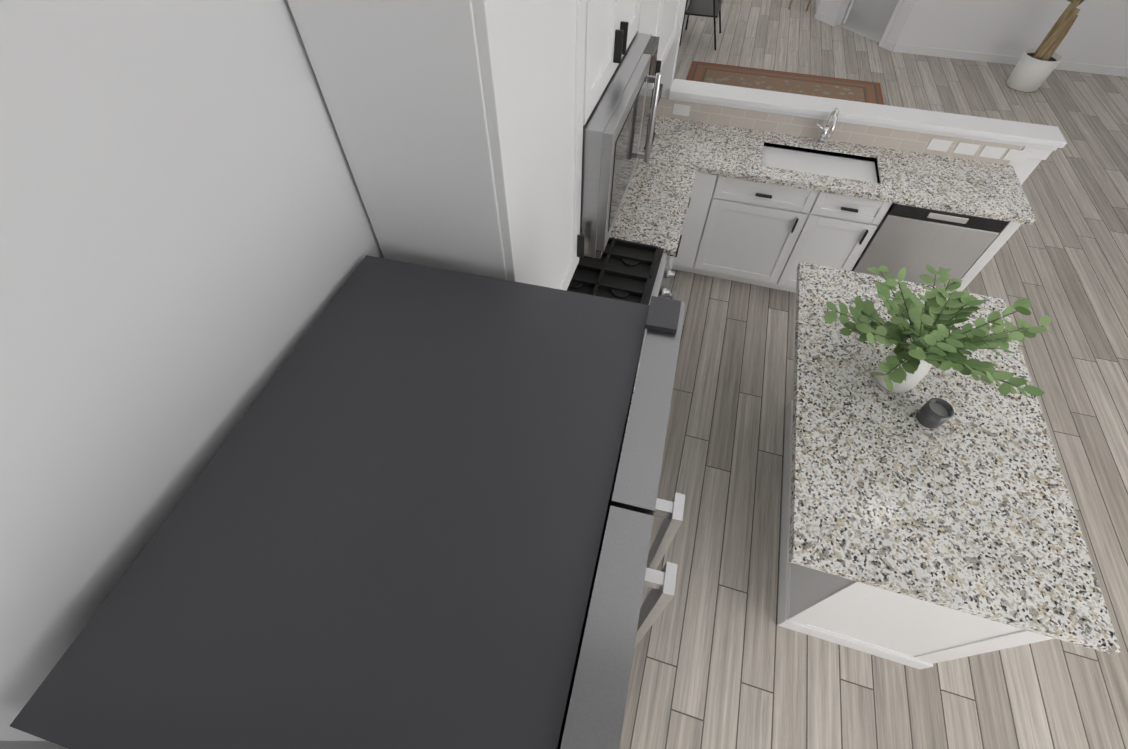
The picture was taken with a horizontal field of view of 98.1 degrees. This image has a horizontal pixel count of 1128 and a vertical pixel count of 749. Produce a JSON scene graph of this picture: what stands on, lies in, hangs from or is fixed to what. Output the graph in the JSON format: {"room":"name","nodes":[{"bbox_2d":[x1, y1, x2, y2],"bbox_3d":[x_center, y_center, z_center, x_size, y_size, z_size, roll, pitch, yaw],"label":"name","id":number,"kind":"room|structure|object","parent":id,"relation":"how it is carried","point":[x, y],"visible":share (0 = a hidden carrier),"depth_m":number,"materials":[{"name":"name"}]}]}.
{"room":"kitchen","nodes":[
{"label":"kitchen","id":0,"kind":"room"},
{"bbox_2d":[0,741,67,748],"bbox_3d":[-0.755,1.565,0.307,0.580,2.820,2.060,14,54,10],"label":"wall","id":1,"kind":"structure","parent":0,"point":[26,745],"depth_m":0.66,"materials":[{"name":"white paint"}]},
{"bbox_2d":[0,0,689,740],"bbox_3d":[1.029,-4.157,4.575,0.140,2.820,12.920,14,54,10],"label":"wall","id":2,"kind":"structure","parent":0,"point":[188,240],"depth_m":0.67,"materials":[{"name":"white paint"}]},
{"bbox_2d":[287,0,602,290],"bbox_3d":[-0.181,-0.589,1.237,0.340,1.105,0.666,14,54,10],"label":"upper cabinet","id":3,"kind":"object","parent":2,"relation":"attached to","point":[458,124],"depth_m":0.94,"materials":[{"name":"white paint"}]},
{"bbox_2d":[599,0,646,98],"bbox_3d":[0.005,-1.228,1.411,0.340,0.620,0.764,14,54,10],"label":"upper cabinet","id":4,"kind":"object","parent":2,"relation":"attached to","point":[622,19],"depth_m":1.52,"materials":[{"name":"white paint"}]},
{"bbox_2d":[580,33,661,258],"bbox_3d":[0.071,-0.886,1.835,0.476,0.460,0.758,14,54,10],"label":"microwave","id":5,"kind":"object","parent":4,"relation":"attached to","point":[615,126],"visible":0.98,"depth_m":1.64,"materials":[{"name":"silver metal"}]},
{"bbox_2d":[643,0,666,87],"bbox_3d":[0.207,-1.617,2.003,0.340,1.105,0.770,14,54,10],"label":"upper cabinet","id":6,"kind":"object","parent":2,"relation":"attached to","point":[655,14],"depth_m":2.25,"materials":[{"name":"white paint"}]},
{"bbox_2d":[659,0,680,72],"bbox_3d":[0.402,-2.132,2.388,0.340,1.105,0.867,14,54,10],"label":"upper cabinet","id":7,"kind":"object","parent":2,"relation":"attached to","point":[673,6],"depth_m":2.77,"materials":[{"name":"white paint"}]},
{"bbox_2d":[660,0,1040,184],"bbox_3d":[1.654,-1.927,2.907,2.670,2.820,0.130,14,54,10],"label":"wall","id":8,"kind":"structure","parent":0,"point":[667,71],"depth_m":3.08,"materials":[{"name":"white paint"}]},
{"bbox_2d":[649,97,1021,164],"bbox_3d":[1.565,-1.635,3.223,2.506,0.125,0.008,14,54,10],"label":"backsplash","id":9,"kind":"structure","parent":8,"relation":"attached to","point":[910,141],"depth_m":3.20,"materials":[{"name":"tile"}]},
{"bbox_2d":[672,103,690,115],"bbox_3d":[0.805,-1.813,3.355,0.115,0.070,0.008,14,54,10],"label":"electrical outlet","id":10,"kind":"object","parent":9,"relation":"attached to","point":[681,109],"visible":1,"depth_m":3.35,"materials":[{"name":"white plastic"}]},
{"bbox_2d":[926,138,952,151],"bbox_3d":[2.355,-1.439,3.071,0.118,0.068,0.008,14,54,10],"label":"electrical outlet","id":11,"kind":"object","parent":9,"relation":"attached to","point":[939,145],"visible":1,"depth_m":3.07,"materials":[{"name":"white plastic"}]},
{"bbox_2d":[953,142,980,155],"bbox_3d":[2.504,-1.403,3.044,0.118,0.068,0.008,14,54,10],"label":"electrical outlet","id":12,"kind":"object","parent":9,"relation":"attached to","point":[966,148],"visible":1,"depth_m":3.04,"materials":[{"name":"white plastic"}]},
{"bbox_2d":[978,146,1006,158],"bbox_3d":[2.642,-1.370,3.019,0.118,0.068,0.008,14,54,10],"label":"electrical outlet","id":13,"kind":"object","parent":9,"relation":"attached to","point":[992,152],"visible":1,"depth_m":3.02,"materials":[{"name":"white plastic"}]},
{"bbox_2d":[1002,149,1031,162],"bbox_3d":[2.772,-1.339,2.995,0.118,0.068,0.008,14,54,10],"label":"electrical outlet","id":14,"kind":"object","parent":9,"relation":"attached to","point":[1016,155],"visible":1,"depth_m":2.99,"materials":[{"name":"white plastic"}]},
{"bbox_2d":[668,79,1066,159],"bbox_3d":[1.850,-1.367,3.559,2.335,1.105,0.200,14,54,10],"label":"half wall ledge","id":15,"kind":"structure","parent":8,"relation":"attached to","point":[1041,142],"depth_m":3.08,"materials":[{"name":"white paint"}]},
{"bbox_2d":[814,0,915,50],"bbox_3d":[3.992,-5.536,5.596,0.140,2.820,1.360,-23,57,-16],"label":"wall","id":16,"kind":"structure","parent":0,"point":[827,7],"depth_m":6.23,"materials":[{"name":"white paint"}]},
{"bbox_2d":[816,0,819,16],"bbox_3d":[4.130,-6.449,7.981,0.012,0.090,3.431,14,54,10],"label":"baseboard","id":17,"kind":"structure","parent":16,"relation":"attached to","point":[817,1],"depth_m":7.25,"materials":[{"name":"white paint"}]},
{"bbox_2d":[842,0,853,23],"bbox_3d":[3.983,-5.841,6.310,0.167,2.018,0.738,14,54,10],"label":"door","id":18,"kind":"structure","parent":16,"relation":"in","point":[847,11],"depth_m":6.79,"materials":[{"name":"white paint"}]},
{"bbox_2d":[817,0,903,50],"bbox_3d":[3.995,-5.310,5.864,0.155,2.120,1.280,-23,57,-16],"label":"door frame","id":19,"kind":"structure","parent":16,"relation":"attached to","point":[884,43],"depth_m":6.68,"materials":[{"name":"white paint"}]},
{"bbox_2d":[619,0,1127,748],"bbox_3d":[4.022,-1.798,4.599,7.270,0.064,15.500,14,54,10],"label":"floor","id":20,"kind":"structure","parent":0,"point":[721,660],"depth_m":2.87,"materials":[{"name":"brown wood"}]},
{"bbox_2d":[10,255,685,748],"bbox_3d":[-0.185,0.699,1.530,0.812,1.891,0.936,14,54,10],"label":"fridge","id":21,"kind":"object","parent":20,"relation":"on","point":[418,505],"visible":1,"depth_m":0.72,"materials":[{"name":"grey metal"}]},
{"bbox_2d":[567,237,675,359],"bbox_3d":[0.189,-0.238,2.646,0.709,1.225,0.764,14,54,10],"label":"range","id":22,"kind":"object","parent":20,"relation":"on","point":[631,271],"visible":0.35,"depth_m":2.46,"materials":[{"name":"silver metal"}]},
{"bbox_2d":[622,360,639,447],"bbox_3d":[-0.033,0.372,2.381,0.665,0.920,0.598,14,54,10],"label":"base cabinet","id":23,"kind":"object","parent":20,"relation":"on","point":[633,393],"visible":0.02,"depth_m":2.03,"materials":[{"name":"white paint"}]},
{"bbox_2d":[667,252,673,269],"bbox_3d":[0.393,-0.781,3.266,0.640,0.880,0.888,14,54,10],"label":"base cabinet","id":24,"kind":"object","parent":20,"relation":"on","point":[671,258],"depth_m":3.08,"materials":[{"name":"white paint"}]},
{"bbox_2d":[679,0,722,49],"bbox_3d":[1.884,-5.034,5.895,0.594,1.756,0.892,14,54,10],"label":"chair","id":25,"kind":"object","parent":20,"relation":"on","point":[707,8],"visible":0.92,"depth_m":6.28,"materials":[{"name":"black metal"}]},
{"bbox_2d":[674,172,729,274],"bbox_3d":[0.987,-1.192,3.571,0.240,0.880,0.616,14,54,10],"label":"base cabinet","id":26,"kind":"object","parent":20,"relation":"on","point":[708,196],"depth_m":3.36,"materials":[{"name":"white paint"}]},
{"bbox_2d":[610,116,705,255],"bbox_3d":[0.478,-1.255,3.046,0.661,0.040,1.416,14,54,10],"label":"countertop","id":27,"kind":"structure","parent":26,"relation":"on","point":[652,211],"depth_m":2.91,"materials":[{"name":"grey stone"}]},
{"bbox_2d":[644,84,662,148],"bbox_3d":[0.478,-1.644,3.104,0.220,0.329,0.180,14,54,10],"label":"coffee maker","id":28,"kind":"object","parent":27,"relation":"on","point":[659,97],"visible":0.17,"depth_m":3.04,"materials":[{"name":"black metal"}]},
{"bbox_2d":[702,144,805,286],"bbox_3d":[1.373,-1.128,3.523,0.675,0.880,0.546,14,54,10],"label":"base cabinet","id":29,"kind":"object","parent":20,"relation":"on","point":[761,208],"depth_m":3.27,"materials":[{"name":"white paint"}]},
{"bbox_2d":[687,61,883,104],"bbox_3d":[2.373,-2.886,5.373,2.200,0.011,2.100,14,54,10],"label":"rug","id":30,"kind":"object","parent":20,"relation":"on","point":[806,84],"visible":0.21,"depth_m":5.79,"materials":[{"name":"brown fabric"}]},
{"bbox_2d":[788,0,810,10],"bbox_3d":[3.573,-6.024,7.023,0.350,1.121,0.800,14,54,10],"label":"console table","id":31,"kind":"object","parent":20,"relation":"on","point":[807,5],"visible":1,"depth_m":7.20,"materials":[{"name":"brown wood"}]},
{"bbox_2d":[766,152,891,292],"bbox_3d":[1.804,-1.024,3.444,0.486,0.880,0.546,14,54,10],"label":"base cabinet","id":32,"kind":"object","parent":20,"relation":"on","point":[828,231],"depth_m":3.15,"materials":[{"name":"white paint"}]},
{"bbox_2d":[698,124,1035,223],"bbox_3d":[1.813,-1.287,3.065,1.874,0.040,0.571,14,54,10],"label":"countertop","id":33,"kind":"structure","parent":32,"relation":"on","point":[941,183],"depth_m":2.99,"materials":[{"name":"grey stone"}]},
{"bbox_2d":[815,108,838,144],"bbox_3d":[1.633,-1.538,3.068,0.099,0.254,0.206,14,54,10],"label":"faucet","id":34,"kind":"object","parent":33,"relation":"on","point":[825,129],"visible":0.98,"depth_m":3.09,"materials":[{"name":"silver metal"}]},
{"bbox_2d":[777,400,1052,669],"bbox_3d":[1.413,0.495,2.310,0.814,0.880,1.278,14,54,10],"label":"kitchen island","id":35,"kind":"object","parent":20,"relation":"on","point":[918,635],"depth_m":2.00,"materials":[{"name":"white paint"}]},
{"bbox_2d":[789,262,1120,653],"bbox_3d":[1.437,0.137,2.004,0.945,0.040,1.555,14,54,10],"label":"island countertop","id":36,"kind":"structure","parent":35,"relation":"on","point":[973,514],"depth_m":1.78,"materials":[{"name":"grey stone"}]},
{"bbox_2d":[916,398,953,428],"bbox_3d":[1.446,0.153,1.912,0.092,0.085,0.092,14,54,10],"label":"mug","id":37,"kind":"object","parent":36,"relation":"on","point":[932,413],"visible":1,"depth_m":1.90,"materials":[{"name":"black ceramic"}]},
{"bbox_2d":[824,265,1052,396],"bbox_3d":[1.379,-0.176,1.874,0.782,0.539,0.713,14,54,10],"label":"potted plant","id":38,"kind":"object","parent":36,"relation":"on","point":[904,366],"visible":1,"depth_m":1.79,"materials":[{"name":"green plant"}]},
{"bbox_2d":[851,203,1008,286],"bbox_3d":[2.328,-0.881,3.340,0.610,0.872,0.529,14,54,10],"label":"dishwasher","id":39,"kind":"object","parent":20,"relation":"on","point":[914,241],"visible":0.52,"depth_m":3.02,"materials":[{"name":"grey metal"}]},
{"bbox_2d":[1006,0,1083,91],"bbox_3d":[5.190,-3.767,4.937,1.852,1.752,0.805,14,54,10],"label":"banana plant","id":40,"kind":"object","parent":20,"relation":"on","point":[1034,68],"visible":1,"depth_m":5.44,"materials":[{"name":"green plant"}]},
{"bbox_2d":[895,0,1127,67],"bbox_3d":[6.171,-4.626,4.910,3.970,2.820,0.140,14,54,10],"label":"wall","id":41,"kind":"structure","parent":0,"point":[1097,34],"depth_m":5.83,"materials":[{"name":"white paint"}]},
{"bbox_2d":[892,44,1127,76],"bbox_3d":[6.152,-3.750,5.960,3.970,0.090,0.012,14,54,10],"label":"baseboard","id":42,"kind":"structure","parent":41,"relation":"attached to","point":[1014,60],"depth_m":6.10,"materials":[{"name":"white paint"}]}
]}

